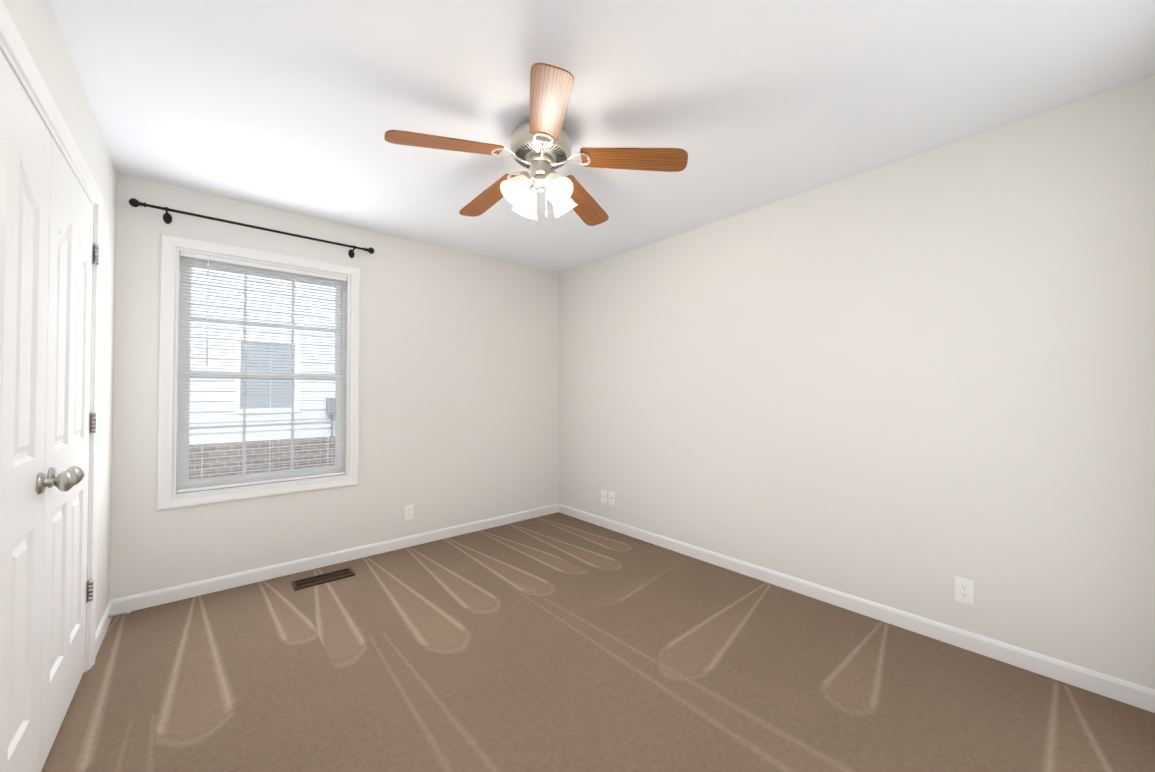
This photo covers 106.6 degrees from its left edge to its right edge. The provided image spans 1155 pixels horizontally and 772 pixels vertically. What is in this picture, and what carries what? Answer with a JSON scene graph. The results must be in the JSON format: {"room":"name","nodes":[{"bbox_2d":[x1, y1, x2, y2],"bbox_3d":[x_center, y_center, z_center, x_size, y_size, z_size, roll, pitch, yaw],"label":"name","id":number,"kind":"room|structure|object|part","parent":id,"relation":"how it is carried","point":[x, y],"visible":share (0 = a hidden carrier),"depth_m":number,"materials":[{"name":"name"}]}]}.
{"room":"empty bedroom","nodes":[
{"label":"empty bedroom","id":0,"kind":"room"},
{"bbox_2d":[3,0,116,629],"bbox_3d":[-1.367,0.012,0.913,0.115,2.440,3.760,1,-1,-41],"label":"wall","id":1,"kind":"structure","parent":0,"point":[36,23],"depth_m":2.06,"materials":[{"name":"white paint"}]},
{"bbox_2d":[0,50,50,771],"bbox_3d":[-1.472,0.206,1.090,0.035,2.025,0.693,1,-1,-41],"label":"closet doors","id":2,"kind":"structure","parent":1,"relation":"in","point":[25,153],"depth_m":1.19,"materials":[{"name":"white wood"}]},
{"bbox_2d":[0,0,102,671],"bbox_3d":[-1.723,0.175,1.333,0.136,2.126,1.557,1,-1,-41],"label":"trim","id":3,"kind":"structure","parent":1,"relation":"attached to","point":[16,54],"depth_m":1.88,"materials":[{"name":"white wood"}]},
{"bbox_2d":[39,136,92,771],"bbox_3d":[-1.929,0.214,1.615,0.035,2.025,0.693,1,-1,-41],"label":"closet doors","id":4,"kind":"structure","parent":1,"relation":"in","point":[63,646],"depth_m":1.58,"materials":[{"name":"white wood"}]},
{"bbox_2d":[36,466,84,493],"bbox_3d":[-1.658,0.299,1.388,0.076,0.066,0.186,1,-1,-41],"label":"door knob","id":5,"kind":"object","parent":4,"relation":"attached to","point":[68,479],"visible":1,"depth_m":1.34,"materials":[{"name":"grey metal"}]},
{"bbox_2d":[86,243,98,602],"bbox_3d":[-1.690,0.064,1.363,0.047,1.740,1.409,1,-1,-41],"label":"closet door hinges","id":6,"kind":"object","parent":1,"relation":"attached to","point":[92,427],"visible":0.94,"depth_m":1.89,"materials":[{"name":"grey metal"}]},
{"bbox_2d":[95,598,118,657],"bbox_3d":[-2.360,1.210,2.136,0.013,0.083,0.504,1,-1,-41],"label":"baseboard","id":7,"kind":"structure","parent":1,"relation":"attached to","point":[112,608],"depth_m":2.18,"materials":[{"name":"white wood"}]},
{"bbox_2d":[109,610,130,618],"bbox_3d":[-2.425,1.208,2.281,0.079,0.022,0.022,1,-1,-41],"label":"door stop","id":8,"kind":"object","parent":7,"relation":"attached to","point":[127,612],"visible":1,"depth_m":2.28,"materials":[{"name":"grey metal"}]},
{"bbox_2d":[110,173,558,599],"bbox_3d":[-1.707,0.047,3.200,4.170,2.440,0.140,1,-1,-41],"label":"wall","id":9,"kind":"structure","parent":0,"point":[459,388],"depth_m":3.28,"materials":[{"name":"white paint"}]},
{"bbox_2d":[129,198,373,257],"bbox_3d":[-2.005,-0.988,2.800,1.269,0.086,0.099,1,-1,-41],"label":"curtain rod","id":10,"kind":"object","parent":9,"relation":"attached to","point":[167,216],"visible":1,"depth_m":2.65,"materials":[{"name":"black metal"}]},
{"bbox_2d":[157,233,359,510],"bbox_3d":[-2.063,-0.079,2.888,1.064,1.600,0.168,1,-1,-41],"label":"window","id":11,"kind":"structure","parent":9,"relation":"in","point":[259,380],"depth_m":2.77,"materials":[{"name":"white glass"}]},
{"bbox_3d":[-2.076,0.262,2.897,0.866,0.701,0.026,1,-1,-41],"label":"window sash","id":12,"kind":"part","parent":11,"relation":"part of","materials":[{"name":"white plastic"}]},
{"bbox_2d":[177,251,346,492],"bbox_3d":[-2.036,-0.082,2.856,0.900,1.437,0.040,1,-1,-41],"label":"window blinds","id":13,"kind":"object","parent":11,"relation":"attached to","point":[187,255],"visible":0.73,"depth_m":2.82,"materials":[{"name":"white plastic"}]},
{"bbox_3d":[-2.098,-0.413,2.932,0.866,0.731,0.026,1,-1,-41],"label":"window sash","id":14,"kind":"part","parent":11,"relation":"part of","materials":[{"name":"white plastic"}]},
{"bbox_3d":[-2.076,0.262,2.897,0.804,0.639,0.003,1,-1,-41],"label":"sash glass","id":15,"kind":"part","parent":11,"relation":"part of","materials":[{"name":"clear glass"}]},
{"bbox_3d":[-2.098,-0.413,2.932,0.804,0.669,0.003,1,-1,-41],"label":"sash glass","id":16,"kind":"part","parent":11,"relation":"part of","materials":[{"name":"clear glass"}]},
{"bbox_2d":[119,504,558,613],"bbox_3d":[-1.385,1.229,3.360,3.090,0.083,0.013,1,-1,-41],"label":"baseboard","id":17,"kind":"structure","parent":9,"relation":"attached to","point":[171,594],"depth_m":2.95,"materials":[{"name":"white wood"}]},
{"bbox_2d":[404,504,413,520],"bbox_3d":[-1.334,1.003,3.412,0.070,0.115,0.008,1,-1,-41],"label":"electrical outlet","id":18,"kind":"object","parent":9,"relation":"attached to","point":[409,512],"visible":1,"depth_m":3.41,"materials":[{"name":"white plastic"}]},
{"bbox_2d":[41,512,1154,771],"bbox_3d":[-0.429,1.294,1.708,4.170,0.100,4.040,1,-1,-41],"label":"floor","id":19,"kind":"structure","parent":0,"point":[557,642],"depth_m":1.81,"materials":[{"name":"carpet"}]},
{"bbox_2d":[291,567,354,590],"bbox_3d":[-1.656,1.256,2.809,0.340,0.012,0.140,1,-1,-41],"label":"air vent register","id":20,"kind":"object","parent":19,"relation":"on","point":[307,582],"visible":0.98,"depth_m":2.80,"materials":[{"name":"brown metal"}]},
{"bbox_2d":[50,0,1154,273],"bbox_3d":[-0.429,-1.245,1.748,4.170,0.100,4.040,1,-1,-41],"label":"ceiling","id":21,"kind":"structure","parent":0,"point":[298,106],"depth_m":1.75,"materials":[{"name":"white paint"}]},
{"bbox_2d":[384,63,687,225],"bbox_3d":[-0.205,-0.968,2.021,1.274,0.446,1.239,1,-1,-41],"label":"ceiling fan","id":22,"kind":"object","parent":21,"relation":"hanging from","point":[540,145],"visible":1,"depth_m":1.91,"materials":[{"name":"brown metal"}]},
{"label":"blade","id":23,"kind":"part","parent":22,"relation":"part of","materials":[{"name":"brown wood"}]},
{"bbox_3d":[-0.468,-1.009,2.300,0.475,0.006,0.145,-11,2,45],"label":"blade","id":24,"kind":"part","parent":22,"relation":"part of","materials":[{"name":"brown wood"}]},
{"bbox_3d":[-0.170,-1.046,1.996,0.284,0.290,0.284,1,-1,-41],"label":"motor","id":25,"kind":"part","parent":22,"relation":"part of","materials":[{"name":"silver metal"}]},
{"bbox_3d":[-0.107,-1.020,1.574,0.145,0.006,0.475,10,5,-9],"label":"blade","id":26,"kind":"part","parent":22,"relation":"part of","materials":[{"name":"brown wood"}]},
{"bbox_3d":[0.027,-1.008,2.373,0.145,0.006,0.475,-11,-13,26],"label":"blade","id":27,"kind":"part","parent":22,"relation":"part of","materials":[{"name":"brown wood"}]},
{"label":"blade","id":28,"kind":"part","parent":22,"relation":"part of","materials":[{"name":"brown wood"}]},
{"bbox_2d":[559,76,1154,689],"bbox_3d":[1.139,0.044,2.997,0.140,2.440,3.900,1,-1,-41],"label":"wall","id":29,"kind":"structure","parent":0,"point":[915,384],"depth_m":2.19,"materials":[{"name":"white paint"}]},
{"bbox_2d":[601,490,605,502],"bbox_3d":[0.232,1.003,3.906,0.016,0.115,0.070,1,-1,-41],"label":"outlet","id":30,"kind":"object","parent":29,"relation":"attached to","point":[603,496],"visible":1,"depth_m":3.90,"materials":[{"name":"white plastic"}]},
{"bbox_2d":[609,491,613,504],"bbox_3d":[0.301,0.999,3.833,0.008,0.115,0.070,1,-1,-41],"label":"outlet","id":31,"kind":"object","parent":29,"relation":"attached to","point":[611,498],"visible":1,"depth_m":3.83,"materials":[{"name":"white plastic"}]},
{"bbox_2d":[559,504,1154,712],"bbox_3d":[1.035,1.223,2.981,0.013,0.083,3.760,1,-1,-41],"label":"baseboard","id":32,"kind":"structure","parent":29,"relation":"attached to","point":[1130,693],"depth_m":2.17,"materials":[{"name":"white wood"}]},
{"bbox_2d":[955,576,974,605],"bbox_3d":[1.847,0.978,2.054,0.008,0.115,0.070,1,-1,-41],"label":"electrical outlet","id":33,"kind":"object","parent":29,"relation":"attached to","point":[964,590],"visible":1,"depth_m":2.05,"materials":[{"name":"white plastic"}]},
{"label":"outside","id":34,"kind":"structure","parent":0,"visible":0},
{"bbox_3d":[-4.448,2.118,6.431,18.000,0.100,8.380,1,-1,-41],"label":"ground","id":35,"kind":"structure","parent":34,"visible":0},
{"bbox_2d":[189,267,335,479],"bbox_3d":[-3.297,-0.477,5.146,8.000,5.050,0.290,1,-1,-41],"label":"house","id":36,"kind":"structure","parent":35,"relation":"on","point":[302,438],"depth_m":4.82,"materials":[{"name":"white"}]}
]}

